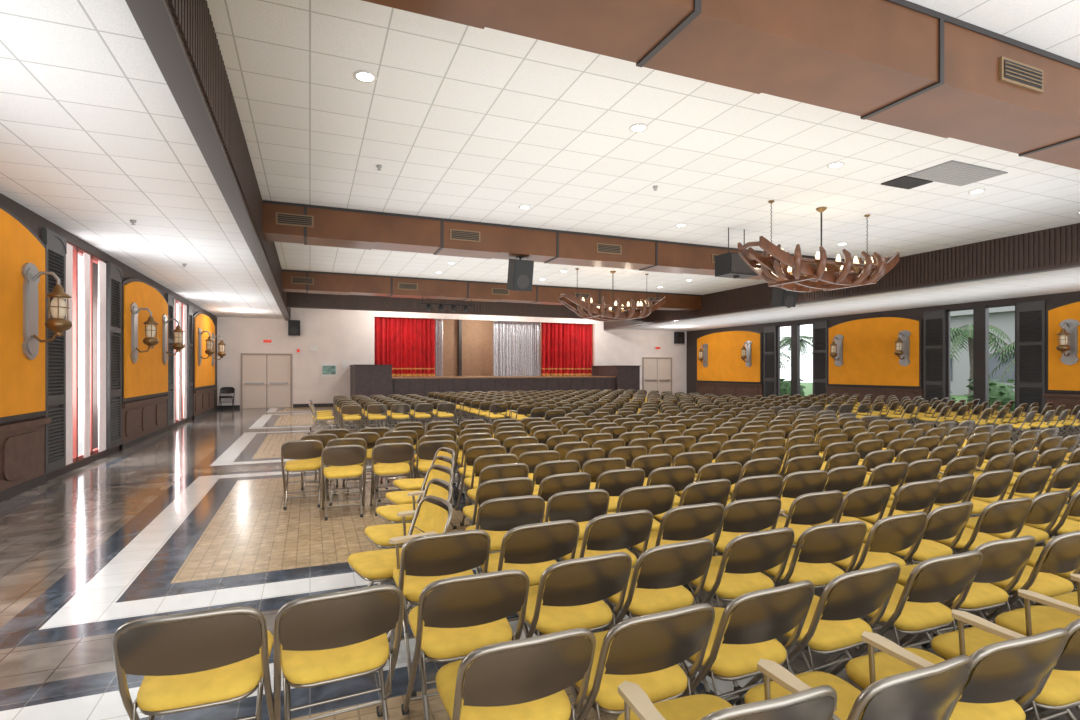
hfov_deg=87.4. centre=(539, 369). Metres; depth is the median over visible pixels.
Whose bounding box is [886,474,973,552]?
folding chair
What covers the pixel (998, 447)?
folding chair
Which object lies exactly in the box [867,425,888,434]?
folding chair
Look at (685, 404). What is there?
folding chair
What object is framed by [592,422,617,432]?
folding chair
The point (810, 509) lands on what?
folding chair
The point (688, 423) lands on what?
folding chair
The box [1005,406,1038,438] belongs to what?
folding chair
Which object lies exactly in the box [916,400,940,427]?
folding chair
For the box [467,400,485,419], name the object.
folding chair
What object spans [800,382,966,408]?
lawn
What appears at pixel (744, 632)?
folding chair
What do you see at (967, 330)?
palm tree
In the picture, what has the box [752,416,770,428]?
folding chair
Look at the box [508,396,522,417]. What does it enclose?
folding chair
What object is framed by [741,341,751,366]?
lantern sconce
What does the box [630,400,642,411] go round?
folding chair
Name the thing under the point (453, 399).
folding chair
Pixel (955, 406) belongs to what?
folding chair
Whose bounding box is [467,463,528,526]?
folding chair
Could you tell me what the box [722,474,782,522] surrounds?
folding chair
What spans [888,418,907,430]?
folding chair
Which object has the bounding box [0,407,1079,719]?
floor
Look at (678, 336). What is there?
wall speaker
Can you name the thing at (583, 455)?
folding chair
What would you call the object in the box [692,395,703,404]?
folding chair
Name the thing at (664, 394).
folding chair
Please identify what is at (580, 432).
folding chair
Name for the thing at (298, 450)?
folding chair
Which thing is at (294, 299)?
ceiling beam
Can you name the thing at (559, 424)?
folding chair
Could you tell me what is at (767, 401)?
folding chair
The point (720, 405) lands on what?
folding chair
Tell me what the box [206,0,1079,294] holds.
ceiling
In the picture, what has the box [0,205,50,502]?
wall panel
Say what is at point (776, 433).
folding chair
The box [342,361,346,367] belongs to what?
switch panel
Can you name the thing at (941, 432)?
folding chair
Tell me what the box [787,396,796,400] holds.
folding chair
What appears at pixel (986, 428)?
folding chair
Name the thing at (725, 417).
folding chair
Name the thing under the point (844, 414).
folding chair
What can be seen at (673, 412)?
folding chair
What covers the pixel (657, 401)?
folding chair
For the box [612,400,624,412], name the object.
folding chair
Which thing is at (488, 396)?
folding chair
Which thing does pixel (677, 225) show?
recessed light
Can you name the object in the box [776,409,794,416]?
folding chair
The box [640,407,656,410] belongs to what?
folding chair
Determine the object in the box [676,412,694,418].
folding chair
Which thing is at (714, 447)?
folding chair
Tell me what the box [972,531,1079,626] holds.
folding chair
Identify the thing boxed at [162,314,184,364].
lantern sconce
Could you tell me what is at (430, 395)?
folding chair
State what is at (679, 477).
folding chair
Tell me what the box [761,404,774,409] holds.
folding chair
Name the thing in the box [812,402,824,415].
folding chair
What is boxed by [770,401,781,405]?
folding chair
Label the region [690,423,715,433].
folding chair
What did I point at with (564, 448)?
folding chair
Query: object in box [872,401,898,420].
folding chair
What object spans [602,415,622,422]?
folding chair
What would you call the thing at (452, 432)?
folding chair
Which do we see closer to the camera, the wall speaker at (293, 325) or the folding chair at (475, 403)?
the folding chair at (475, 403)
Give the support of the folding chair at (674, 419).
on the floor at (188, 517)
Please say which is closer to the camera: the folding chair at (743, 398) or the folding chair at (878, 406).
the folding chair at (878, 406)
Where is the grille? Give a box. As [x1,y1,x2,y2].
[881,160,1007,188]
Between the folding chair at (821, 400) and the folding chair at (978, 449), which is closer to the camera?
the folding chair at (978, 449)
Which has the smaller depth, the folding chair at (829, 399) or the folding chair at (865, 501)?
the folding chair at (865, 501)
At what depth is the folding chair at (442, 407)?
13.62 m
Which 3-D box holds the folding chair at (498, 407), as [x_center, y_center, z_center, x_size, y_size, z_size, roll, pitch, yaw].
[-1.048,1.170,13.487,0.454,0.774,0.542,0,0,-23]
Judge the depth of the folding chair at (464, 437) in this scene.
7.02 m
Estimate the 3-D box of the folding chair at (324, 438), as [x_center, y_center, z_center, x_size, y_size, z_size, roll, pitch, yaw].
[-2.795,1.170,7.172,0.454,0.774,0.542,0,0,-21]
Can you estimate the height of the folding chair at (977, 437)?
0.774 m
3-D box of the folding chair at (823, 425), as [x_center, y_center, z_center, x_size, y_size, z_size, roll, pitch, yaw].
[4.319,1.170,8.791,0.454,0.774,0.542,0,0,-20]
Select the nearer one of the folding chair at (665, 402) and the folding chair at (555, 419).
the folding chair at (555, 419)
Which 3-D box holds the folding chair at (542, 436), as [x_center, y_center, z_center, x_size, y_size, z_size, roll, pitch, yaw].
[0.018,1.170,7.698,0.454,0.774,0.542,0,0,-25]
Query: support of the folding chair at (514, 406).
on the floor at (188, 517)
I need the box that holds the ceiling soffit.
[0,0,283,318]
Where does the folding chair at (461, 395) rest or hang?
on the floor at (188, 517)
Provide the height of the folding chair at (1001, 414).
0.774 m
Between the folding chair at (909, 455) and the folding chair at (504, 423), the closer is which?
the folding chair at (909, 455)
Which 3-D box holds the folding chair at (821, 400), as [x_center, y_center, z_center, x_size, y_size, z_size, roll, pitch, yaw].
[7.583,1.170,15.567,0.454,0.774,0.542,0,0,-35]
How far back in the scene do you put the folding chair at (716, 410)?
11.58 m
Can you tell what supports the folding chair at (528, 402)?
on the floor at (188, 517)
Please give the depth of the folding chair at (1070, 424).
11.56 m
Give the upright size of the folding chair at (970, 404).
0.774 m
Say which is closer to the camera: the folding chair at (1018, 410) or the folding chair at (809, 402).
the folding chair at (1018, 410)
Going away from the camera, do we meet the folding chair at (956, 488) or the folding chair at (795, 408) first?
the folding chair at (956, 488)
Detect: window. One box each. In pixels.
[66,242,104,465]
[174,298,185,422]
[777,322,812,395]
[947,303,1016,410]
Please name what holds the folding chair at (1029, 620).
on the floor at (188, 517)
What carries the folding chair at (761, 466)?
on the floor at (188, 517)
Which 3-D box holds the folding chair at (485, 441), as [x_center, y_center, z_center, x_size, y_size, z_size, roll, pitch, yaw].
[-0.740,1.170,6.696,0.454,0.774,0.542,0,0,-20]
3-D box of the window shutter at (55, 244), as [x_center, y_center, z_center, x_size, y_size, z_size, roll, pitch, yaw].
[-6.914,-0.260,8.047,0.060,3.380,0.680,0,0,-22]
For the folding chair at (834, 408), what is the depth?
12.80 m
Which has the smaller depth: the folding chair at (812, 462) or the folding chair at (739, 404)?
the folding chair at (812, 462)
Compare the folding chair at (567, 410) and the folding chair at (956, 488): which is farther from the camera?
the folding chair at (567, 410)
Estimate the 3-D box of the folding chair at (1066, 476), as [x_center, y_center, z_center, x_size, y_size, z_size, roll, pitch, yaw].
[4.411,1.170,4.991,0.454,0.774,0.542,0,0,-25]
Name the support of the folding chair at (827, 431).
on the floor at (188, 517)
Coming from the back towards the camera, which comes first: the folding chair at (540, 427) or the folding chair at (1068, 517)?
the folding chair at (540, 427)
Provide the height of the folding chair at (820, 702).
0.774 m
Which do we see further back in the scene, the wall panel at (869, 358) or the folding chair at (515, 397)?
the wall panel at (869, 358)
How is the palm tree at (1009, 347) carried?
on the lawn at (808, 390)
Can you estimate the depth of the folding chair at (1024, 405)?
13.42 m
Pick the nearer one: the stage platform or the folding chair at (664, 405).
the folding chair at (664, 405)
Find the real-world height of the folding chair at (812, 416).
0.774 m
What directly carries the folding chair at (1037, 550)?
on the floor at (188, 517)
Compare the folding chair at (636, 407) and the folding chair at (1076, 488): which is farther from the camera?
the folding chair at (636, 407)
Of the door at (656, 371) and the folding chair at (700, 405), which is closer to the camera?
the folding chair at (700, 405)
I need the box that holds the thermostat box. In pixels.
[310,346,317,350]
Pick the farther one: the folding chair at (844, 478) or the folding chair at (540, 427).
the folding chair at (540, 427)
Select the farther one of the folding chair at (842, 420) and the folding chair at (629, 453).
the folding chair at (842, 420)
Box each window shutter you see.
[41,227,66,473]
[107,262,121,448]
[165,293,173,425]
[187,305,192,417]
[764,326,775,396]
[813,321,827,396]
[923,310,945,406]
[1016,300,1045,413]
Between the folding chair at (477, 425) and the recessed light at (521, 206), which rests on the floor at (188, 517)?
the folding chair at (477, 425)
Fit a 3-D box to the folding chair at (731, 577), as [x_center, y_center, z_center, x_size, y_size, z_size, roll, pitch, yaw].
[1.013,1.170,2.996,0.454,0.774,0.542,0,0,-24]
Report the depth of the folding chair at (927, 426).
8.42 m
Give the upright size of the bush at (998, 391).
1.342 m
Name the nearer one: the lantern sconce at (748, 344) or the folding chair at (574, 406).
the folding chair at (574, 406)
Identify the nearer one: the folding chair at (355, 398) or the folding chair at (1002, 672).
the folding chair at (1002, 672)
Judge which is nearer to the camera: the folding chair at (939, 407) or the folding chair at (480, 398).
the folding chair at (939, 407)
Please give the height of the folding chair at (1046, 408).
0.774 m
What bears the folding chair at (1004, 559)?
on the floor at (188, 517)
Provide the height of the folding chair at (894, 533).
0.774 m
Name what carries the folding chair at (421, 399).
on the floor at (188, 517)
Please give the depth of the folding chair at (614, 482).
4.49 m
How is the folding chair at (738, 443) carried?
on the floor at (188, 517)
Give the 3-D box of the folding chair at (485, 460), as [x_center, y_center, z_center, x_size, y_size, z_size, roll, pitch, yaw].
[-0.489,1.170,5.492,0.454,0.774,0.542,0,0,-23]
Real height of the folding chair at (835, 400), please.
0.774 m
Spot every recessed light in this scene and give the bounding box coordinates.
[353,70,376,82]
[519,205,530,208]
[629,123,647,131]
[675,224,686,226]
[827,162,844,167]
[968,189,984,193]
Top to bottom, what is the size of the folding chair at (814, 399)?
0.774 m
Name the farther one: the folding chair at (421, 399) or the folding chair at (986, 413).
the folding chair at (421, 399)
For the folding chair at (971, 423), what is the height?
0.774 m
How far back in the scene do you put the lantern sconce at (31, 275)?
7.24 m
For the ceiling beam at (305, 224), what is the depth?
11.01 m
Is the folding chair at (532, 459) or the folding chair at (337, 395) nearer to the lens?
the folding chair at (532, 459)
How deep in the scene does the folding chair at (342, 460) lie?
5.97 m
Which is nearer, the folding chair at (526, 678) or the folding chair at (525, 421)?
the folding chair at (526, 678)
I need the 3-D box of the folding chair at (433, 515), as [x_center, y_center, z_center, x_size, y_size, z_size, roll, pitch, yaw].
[-0.809,1.170,3.296,0.546,0.774,0.467,0,0,-36]
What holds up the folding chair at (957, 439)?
on the floor at (188, 517)
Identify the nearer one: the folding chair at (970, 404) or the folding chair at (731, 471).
the folding chair at (731, 471)
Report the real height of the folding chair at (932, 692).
0.774 m
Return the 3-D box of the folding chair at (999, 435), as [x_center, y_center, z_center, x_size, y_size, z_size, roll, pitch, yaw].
[5.878,1.170,7.509,0.454,0.774,0.542,0,0,-23]
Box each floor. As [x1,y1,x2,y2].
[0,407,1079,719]
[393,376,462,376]
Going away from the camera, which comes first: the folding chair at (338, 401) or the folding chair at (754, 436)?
the folding chair at (754, 436)
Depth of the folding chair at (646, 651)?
1.89 m
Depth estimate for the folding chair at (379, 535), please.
3.80 m
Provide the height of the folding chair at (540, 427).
0.774 m
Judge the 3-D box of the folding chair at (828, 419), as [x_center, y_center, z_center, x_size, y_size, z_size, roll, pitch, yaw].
[4.670,1.170,9.569,0.454,0.774,0.542,0,0,-20]
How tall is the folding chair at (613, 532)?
0.774 m
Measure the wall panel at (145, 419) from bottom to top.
3.500 m
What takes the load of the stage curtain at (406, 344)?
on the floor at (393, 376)
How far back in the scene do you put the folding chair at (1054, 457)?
5.69 m
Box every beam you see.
[125,0,290,320]
[263,200,864,281]
[282,269,701,310]
[287,292,644,320]
[362,0,1079,169]
[604,223,1079,329]
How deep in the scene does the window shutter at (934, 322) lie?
18.53 m
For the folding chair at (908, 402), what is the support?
on the floor at (188, 517)
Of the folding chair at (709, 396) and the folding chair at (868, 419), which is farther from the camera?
the folding chair at (709, 396)
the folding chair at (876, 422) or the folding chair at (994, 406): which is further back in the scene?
the folding chair at (994, 406)
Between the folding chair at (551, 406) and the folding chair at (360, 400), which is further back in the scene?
the folding chair at (360, 400)
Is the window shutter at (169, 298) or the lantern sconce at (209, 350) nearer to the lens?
the window shutter at (169, 298)
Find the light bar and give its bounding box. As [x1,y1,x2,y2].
[419,297,474,311]
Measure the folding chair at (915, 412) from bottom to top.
0.774 m
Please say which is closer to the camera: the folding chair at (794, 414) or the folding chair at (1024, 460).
the folding chair at (1024, 460)
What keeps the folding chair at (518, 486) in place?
on the floor at (188, 517)
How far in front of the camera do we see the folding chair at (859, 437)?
7.07 m
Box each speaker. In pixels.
[288,320,299,335]
[507,256,533,290]
[674,332,683,343]
[715,227,757,278]
[771,288,797,307]
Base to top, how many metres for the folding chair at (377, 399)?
0.774 m
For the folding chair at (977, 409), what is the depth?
12.78 m
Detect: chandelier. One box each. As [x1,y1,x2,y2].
[558,268,665,321]
[738,200,898,291]
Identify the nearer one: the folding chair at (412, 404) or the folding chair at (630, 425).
the folding chair at (630, 425)
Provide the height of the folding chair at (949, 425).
0.774 m
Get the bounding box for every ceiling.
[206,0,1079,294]
[621,267,1079,330]
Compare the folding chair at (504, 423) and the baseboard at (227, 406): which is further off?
the baseboard at (227, 406)
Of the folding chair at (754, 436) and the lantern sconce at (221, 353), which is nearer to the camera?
the folding chair at (754, 436)
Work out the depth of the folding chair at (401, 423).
8.53 m
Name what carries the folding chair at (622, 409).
on the floor at (188, 517)
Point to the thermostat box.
(312, 348)
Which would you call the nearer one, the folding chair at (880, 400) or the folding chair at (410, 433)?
the folding chair at (410, 433)
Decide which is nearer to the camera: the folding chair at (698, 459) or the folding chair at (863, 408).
the folding chair at (698, 459)
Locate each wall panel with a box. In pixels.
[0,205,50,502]
[119,278,169,449]
[192,312,215,419]
[695,330,762,397]
[826,315,922,406]
[1043,299,1079,427]
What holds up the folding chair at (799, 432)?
on the floor at (188, 517)
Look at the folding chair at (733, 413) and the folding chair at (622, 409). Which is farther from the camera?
the folding chair at (622, 409)
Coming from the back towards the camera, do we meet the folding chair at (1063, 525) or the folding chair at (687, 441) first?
the folding chair at (687, 441)
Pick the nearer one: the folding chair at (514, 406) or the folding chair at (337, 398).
the folding chair at (514, 406)
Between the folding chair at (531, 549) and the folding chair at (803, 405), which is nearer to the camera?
the folding chair at (531, 549)
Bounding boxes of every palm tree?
[780,336,812,363]
[780,352,790,377]
[950,324,1014,394]
[989,342,1014,383]
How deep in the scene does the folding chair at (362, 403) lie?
14.53 m
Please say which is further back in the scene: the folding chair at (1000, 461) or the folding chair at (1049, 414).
the folding chair at (1049, 414)
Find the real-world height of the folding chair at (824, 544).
0.774 m
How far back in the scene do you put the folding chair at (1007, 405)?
13.24 m
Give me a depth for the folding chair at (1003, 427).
8.17 m
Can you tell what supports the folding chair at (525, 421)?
on the floor at (188, 517)
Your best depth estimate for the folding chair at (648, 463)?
5.26 m
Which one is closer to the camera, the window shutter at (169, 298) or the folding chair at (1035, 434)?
the folding chair at (1035, 434)
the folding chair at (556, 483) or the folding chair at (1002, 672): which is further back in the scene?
the folding chair at (556, 483)
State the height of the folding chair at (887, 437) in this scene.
0.774 m
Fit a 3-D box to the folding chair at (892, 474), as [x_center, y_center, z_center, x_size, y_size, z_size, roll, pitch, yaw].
[2.912,1.170,5.025,0.454,0.774,0.542,0,0,-24]
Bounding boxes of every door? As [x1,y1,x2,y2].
[241,353,291,408]
[642,357,671,397]
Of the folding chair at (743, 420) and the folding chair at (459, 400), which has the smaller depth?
the folding chair at (743, 420)
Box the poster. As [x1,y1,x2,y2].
[321,363,336,376]
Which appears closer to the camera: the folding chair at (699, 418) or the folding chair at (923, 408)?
the folding chair at (699, 418)
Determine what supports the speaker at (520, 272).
hanging from the ceiling at (460, 121)
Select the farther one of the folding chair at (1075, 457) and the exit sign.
the exit sign
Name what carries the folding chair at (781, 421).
on the floor at (188, 517)
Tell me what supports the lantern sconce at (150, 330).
attached to the wall panel at (145, 419)
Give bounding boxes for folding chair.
[112,606,274,719]
[218,387,234,410]
[274,585,403,719]
[281,440,324,509]
[301,434,337,497]
[308,403,331,433]
[309,400,330,429]
[309,404,333,433]
[310,401,332,432]
[314,429,349,487]
[321,445,365,520]
[325,438,366,505]
[333,395,347,416]
[334,397,348,422]
[335,398,351,424]
[336,399,353,427]
[339,401,357,430]
[341,403,359,430]
[341,405,362,432]
[343,432,379,493]
[348,495,452,640]
[354,396,368,417]
[355,398,371,423]
[358,399,375,426]
[358,427,389,481]
[360,401,377,428]
[363,402,382,427]
[364,478,452,586]
[367,404,386,427]
[370,443,413,515]
[373,436,412,501]
[375,397,390,423]
[376,465,453,548]
[378,398,394,425]
[380,430,417,489]
[382,400,399,426]
[385,455,454,504]
[386,402,404,427]
[389,530,490,696]
[390,404,409,430]
[393,447,456,529]
[394,422,422,461]
[394,426,424,478]
[395,397,409,422]
[398,398,414,422]
[401,569,529,719]
[403,400,419,421]
[408,401,426,431]
[412,396,427,421]
[413,403,432,430]
[413,434,453,494]
[414,440,456,507]
[417,398,432,421]
[417,429,456,484]
[423,399,439,425]
[426,421,454,432]
[428,392,438,413]
[430,401,447,421]
[431,424,460,476]
[433,393,444,398]
[434,394,449,415]
[436,403,455,421]
[436,628,595,719]
[444,395,456,415]
[446,396,463,420]
[453,397,469,423]
[453,433,491,495]
[454,428,490,478]
[454,438,499,497]
[455,445,506,510]
[456,395,472,418]
[456,419,485,445]
[458,398,478,424]
[458,423,493,468]
[460,454,518,525]
[462,477,533,573]
[465,495,544,573]
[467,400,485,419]
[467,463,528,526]
[469,397,486,419]
[475,401,495,423]
[478,398,496,420]
[480,395,496,419]
[481,520,579,621]
[485,403,507,423]
[486,400,505,423]
[492,419,517,437]
[494,426,524,437]
[495,398,513,419]
[495,431,527,445]
[496,422,523,429]
[497,401,517,415]
[502,436,537,453]
[506,399,524,421]
[506,403,527,418]
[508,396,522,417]
[509,443,547,456]
[510,405,534,420]
[515,401,535,412]
[516,552,631,702]
[518,450,560,482]
[520,397,532,400]
[520,417,544,435]
[525,407,549,431]
[526,402,547,420]
[526,421,552,433]
[529,399,543,401]
[529,425,557,435]
[532,460,579,495]
[533,404,556,419]
[533,429,562,443]
[537,397,549,399]
[538,472,590,516]
[542,400,555,403]
[543,489,609,599]
[544,410,564,420]
[546,434,578,449]
[550,398,561,402]
[550,417,572,424]
[554,407,571,414]
[554,441,588,459]
[555,402,569,406]
[555,420,580,428]
[559,510,652,620]
[560,400,573,403]
[560,423,586,434]
[561,395,571,399]
[563,404,578,410]
[564,412,584,418]
[565,448,604,471]
[567,398,579,401]
[567,428,595,440]
[570,603,714,719]
[572,409,589,415]
[573,401,587,406]
[573,416,595,423]
[578,406,594,413]
[581,399,593,402]
[581,433,612,447]
[581,457,625,520]
[584,403,599,415]
[585,419,609,427]
[588,396,599,400]
[589,412,609,418]
[589,468,644,521]
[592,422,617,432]
[592,439,624,457]
[594,401,607,407]
[595,408,613,414]
[598,399,610,402]
[599,426,626,438]
[601,405,616,414]
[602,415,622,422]
[604,403,618,411]
[604,538,714,695]
[607,484,674,565]
[608,446,646,466]
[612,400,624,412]
[613,418,635,425]
[616,411,633,417]
[617,397,628,402]
[617,408,635,413]
[617,681,836,719]
[619,431,648,445]
[621,421,645,431]
[623,402,637,406]
[623,405,638,413]
[623,454,671,496]
[626,414,646,420]
[628,437,661,467]
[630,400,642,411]
[631,425,658,437]
[631,502,723,606]
[633,443,684,467]
[637,402,656,413]
[638,410,656,416]
[639,400,660,411]
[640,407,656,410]
[640,417,660,424]
[642,404,657,411]
[646,465,694,504]
[648,420,671,428]
[651,430,680,443]
[652,413,670,419]
[653,479,730,591]
[657,401,673,413]
[659,404,675,413]
[659,424,685,434]
[660,393,671,401]
[660,399,677,411]
[661,406,678,412]
[664,410,681,415]
[664,416,685,423]
[664,436,695,451]
[671,441,720,465]
[672,451,712,481]
[675,419,697,428]
[675,461,741,498]
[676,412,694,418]
[677,401,691,412]
[680,403,695,411]
[680,580,814,705]
[681,428,707,442]
[682,406,697,412]
[685,409,702,414]
[686,497,781,607]
[686,527,796,689]
[689,415,708,422]
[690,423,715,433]
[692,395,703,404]
[694,397,706,403]
[695,448,751,478]
[696,412,714,417]
[697,400,710,405]
[698,403,712,408]
[698,433,727,447]
[702,405,717,411]
[702,418,723,427]
[707,395,717,400]
[709,408,724,414]
[711,396,722,402]
[711,426,737,439]
[712,439,753,495]
[713,400,726,405]
[713,414,732,422]
[718,402,732,407]
[718,411,735,417]
[720,421,741,432]
[722,405,737,410]
[722,432,758,450]
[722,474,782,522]
[726,396,736,401]
[728,417,747,428]
[729,457,780,494]
[730,407,744,415]
[731,400,742,404]
[735,413,754,421]
[735,562,900,705]
[736,402,749,407]
[739,396,749,401]
[739,410,756,416]
[740,425,765,433]
[742,404,755,409]
[743,446,784,474]
[744,420,767,430]
[744,655,971,719]
[747,399,759,403]
[750,407,764,411]
[751,437,785,459]
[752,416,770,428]
[753,401,764,406]
[753,430,784,449]
[755,490,842,545]
[756,409,773,416]
[757,413,775,420]
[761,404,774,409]
[761,521,866,668]
[764,399,774,403]
[767,419,789,430]
[769,406,783,415]
[769,424,792,438]
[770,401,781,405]
[773,396,782,400]
[774,415,793,424]
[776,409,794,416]
[778,399,789,402]
[778,412,796,421]
[778,444,819,516]
[779,403,791,408]
[779,470,827,515]
[781,455,821,516]
[782,435,814,463]
[785,423,817,444]
[785,429,813,451]
[786,400,798,405]
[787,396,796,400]
[787,405,800,410]
[792,418,812,429]
[793,414,815,426]
[795,408,811,417]
[796,402,808,407]
[798,411,815,415]
[800,400,812,407]
[809,405,821,413]
[810,397,817,403]
[811,484,891,531]
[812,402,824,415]
[814,422,839,443]
[814,428,840,452]
[815,410,834,420]
[815,417,835,437]
[816,404,838,418]
[817,414,835,431]
[818,399,826,408]
[818,434,847,461]
[820,441,855,469]
[822,432,875,453]
[823,398,841,410]
[824,439,883,464]
[824,452,859,489]
[824,465,866,507]
[825,396,845,414]
[825,397,832,407]
[830,402,841,414]
[830,550,982,675]
[831,511,930,651]
[836,400,854,420]
[836,404,853,419]
[837,413,855,420]
[837,416,856,429]
[841,416,878,432]
[841,426,865,441]
[842,420,864,430]
[842,462,907,499]
[843,479,940,570]
[845,627,1068,719]
[852,400,869,420]
[855,403,870,430]
[856,431,899,451]
[857,402,884,417]
[859,438,914,462]
[862,449,894,484]
[863,458,941,496]
[863,501,973,636]
[865,419,887,430]
[867,399,882,412]
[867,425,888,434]
[867,447,928,474]
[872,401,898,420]
[878,399,898,419]
[882,397,896,418]
[882,429,923,449]
[884,395,895,406]
[886,397,909,422]
[886,401,911,414]
[886,404,915,423]
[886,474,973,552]
[888,399,910,423]
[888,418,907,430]
[893,424,912,438]
[893,436,939,460]
[896,535,1035,645]
[899,398,923,423]
[900,396,921,422]
[901,403,929,428]
[902,401,928,423]
[904,455,978,483]
[913,398,937,425]
[913,422,932,436]
[914,427,946,447]
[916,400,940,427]
[918,403,944,422]
[919,406,950,427]
[923,497,1031,623]
[924,398,949,422]
[927,434,964,458]
[928,400,955,426]
[928,444,957,479]
[929,442,986,490]
[931,609,1079,719]
[933,402,961,421]
[934,469,1012,516]
[936,405,968,436]
[937,421,954,443]
[938,426,968,446]
[938,453,1014,515]
[944,420,975,440]
[948,402,973,422]
[949,399,965,425]
[952,405,983,433]
[956,399,979,422]
[956,440,1011,470]
[958,408,992,434]
[958,432,990,454]
[960,431,1011,449]
[961,425,993,448]
[964,424,1012,442]
[966,401,988,415]
[966,404,997,435]
[966,490,1068,604]
[969,466,1051,545]
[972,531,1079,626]
[973,449,1038,485]
[974,407,1008,427]
[980,403,1010,426]
[981,401,1001,414]
[983,438,1034,462]
[989,407,1023,440]
[991,400,1014,429]
[995,589,1079,712]
[996,403,1026,433]
[999,410,1036,446]
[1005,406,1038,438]
[1006,462,1079,503]
[1009,402,1038,429]
[1009,429,1040,451]
[1011,428,1058,449]
[1013,447,1067,480]
[1014,436,1062,465]
[1017,405,1051,438]
[1017,410,1054,430]
[1021,402,1052,431]
[1024,490,1079,590]
[1027,546,1076,587]
[1032,448,1079,503]
[1033,409,1070,435]
[1035,405,1064,437]
[1037,434,1079,462]
[1043,478,1079,498]
[1050,410,1079,444]
[1051,573,1079,615]
[1054,405,1079,434]
[1059,504,1079,521]
[1061,420,1079,435]
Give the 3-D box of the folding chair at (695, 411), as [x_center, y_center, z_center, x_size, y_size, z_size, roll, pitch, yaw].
[3.038,1.170,11.642,0.454,0.774,0.542,0,0,-23]
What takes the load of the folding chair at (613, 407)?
on the floor at (188, 517)
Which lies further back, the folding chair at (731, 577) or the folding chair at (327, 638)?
the folding chair at (731, 577)
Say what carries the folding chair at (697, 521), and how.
on the floor at (188, 517)
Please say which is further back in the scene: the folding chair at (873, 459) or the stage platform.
the stage platform
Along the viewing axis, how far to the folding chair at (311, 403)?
14.13 m
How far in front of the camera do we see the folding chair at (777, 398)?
16.79 m
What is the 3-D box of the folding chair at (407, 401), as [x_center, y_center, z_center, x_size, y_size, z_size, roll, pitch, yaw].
[-3.448,1.170,15.182,0.454,0.774,0.542,0,0,-19]
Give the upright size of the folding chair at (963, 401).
0.774 m
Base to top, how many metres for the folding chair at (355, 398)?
0.774 m
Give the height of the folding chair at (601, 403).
0.774 m
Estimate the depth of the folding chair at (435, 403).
14.34 m
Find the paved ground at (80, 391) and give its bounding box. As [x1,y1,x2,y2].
[78,388,177,454]
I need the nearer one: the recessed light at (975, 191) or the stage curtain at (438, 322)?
the recessed light at (975, 191)
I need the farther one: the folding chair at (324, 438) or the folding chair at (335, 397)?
the folding chair at (335, 397)
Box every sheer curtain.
[66,243,105,464]
[174,299,186,422]
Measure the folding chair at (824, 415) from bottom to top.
0.774 m
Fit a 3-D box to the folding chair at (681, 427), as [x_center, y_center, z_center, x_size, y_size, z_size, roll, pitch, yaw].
[1.870,1.170,8.439,0.454,0.774,0.542,0,0,-19]
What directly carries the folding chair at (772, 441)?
on the floor at (188, 517)
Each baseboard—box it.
[217,405,239,408]
[293,403,332,406]
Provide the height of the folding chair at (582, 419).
0.774 m
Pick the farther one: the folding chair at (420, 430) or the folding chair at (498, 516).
the folding chair at (420, 430)
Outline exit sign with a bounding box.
[263,339,271,343]
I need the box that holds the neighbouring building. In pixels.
[950,306,1014,395]
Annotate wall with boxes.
[0,193,216,480]
[217,308,686,408]
[443,319,592,375]
[687,291,1079,422]
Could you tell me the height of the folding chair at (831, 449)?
0.774 m
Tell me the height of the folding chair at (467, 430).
0.774 m
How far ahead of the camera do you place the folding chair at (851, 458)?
5.34 m
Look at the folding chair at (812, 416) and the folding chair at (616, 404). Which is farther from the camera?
the folding chair at (616, 404)
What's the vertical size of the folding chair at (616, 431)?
0.774 m
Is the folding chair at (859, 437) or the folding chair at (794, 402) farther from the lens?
the folding chair at (794, 402)
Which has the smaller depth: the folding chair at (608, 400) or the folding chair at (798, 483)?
the folding chair at (798, 483)
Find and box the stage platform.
[350,365,639,398]
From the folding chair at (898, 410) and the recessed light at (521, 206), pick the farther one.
the folding chair at (898, 410)
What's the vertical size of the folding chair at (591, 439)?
0.774 m
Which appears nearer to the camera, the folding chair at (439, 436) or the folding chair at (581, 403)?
the folding chair at (439, 436)
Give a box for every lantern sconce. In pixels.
[21,263,71,359]
[130,303,158,363]
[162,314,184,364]
[198,328,214,365]
[212,333,225,365]
[698,343,707,366]
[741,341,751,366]
[830,335,843,366]
[894,330,910,365]
[1056,319,1079,364]
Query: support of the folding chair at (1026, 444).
on the floor at (188, 517)
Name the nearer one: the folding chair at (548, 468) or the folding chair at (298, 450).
the folding chair at (548, 468)
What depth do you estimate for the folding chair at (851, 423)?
8.72 m
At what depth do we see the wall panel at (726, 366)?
27.47 m
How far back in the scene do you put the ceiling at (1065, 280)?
16.83 m
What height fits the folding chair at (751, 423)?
0.774 m
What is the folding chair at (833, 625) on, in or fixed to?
on the floor at (188, 517)
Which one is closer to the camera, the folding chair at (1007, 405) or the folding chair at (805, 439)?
the folding chair at (805, 439)
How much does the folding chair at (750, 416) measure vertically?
0.774 m
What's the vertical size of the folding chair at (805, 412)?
0.774 m
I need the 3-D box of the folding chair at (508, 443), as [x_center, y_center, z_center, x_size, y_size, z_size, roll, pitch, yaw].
[-0.301,1.170,6.899,0.454,0.774,0.542,0,0,-20]
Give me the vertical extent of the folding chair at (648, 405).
0.774 m
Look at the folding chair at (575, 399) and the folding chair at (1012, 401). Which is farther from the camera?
the folding chair at (575, 399)
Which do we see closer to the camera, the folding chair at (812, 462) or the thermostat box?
the folding chair at (812, 462)
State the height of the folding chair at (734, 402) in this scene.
0.774 m
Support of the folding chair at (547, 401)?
on the floor at (188, 517)
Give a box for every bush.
[780,378,805,397]
[964,379,1014,412]
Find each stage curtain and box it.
[374,317,434,376]
[435,319,442,375]
[493,321,540,375]
[541,323,592,375]
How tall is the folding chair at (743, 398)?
0.774 m

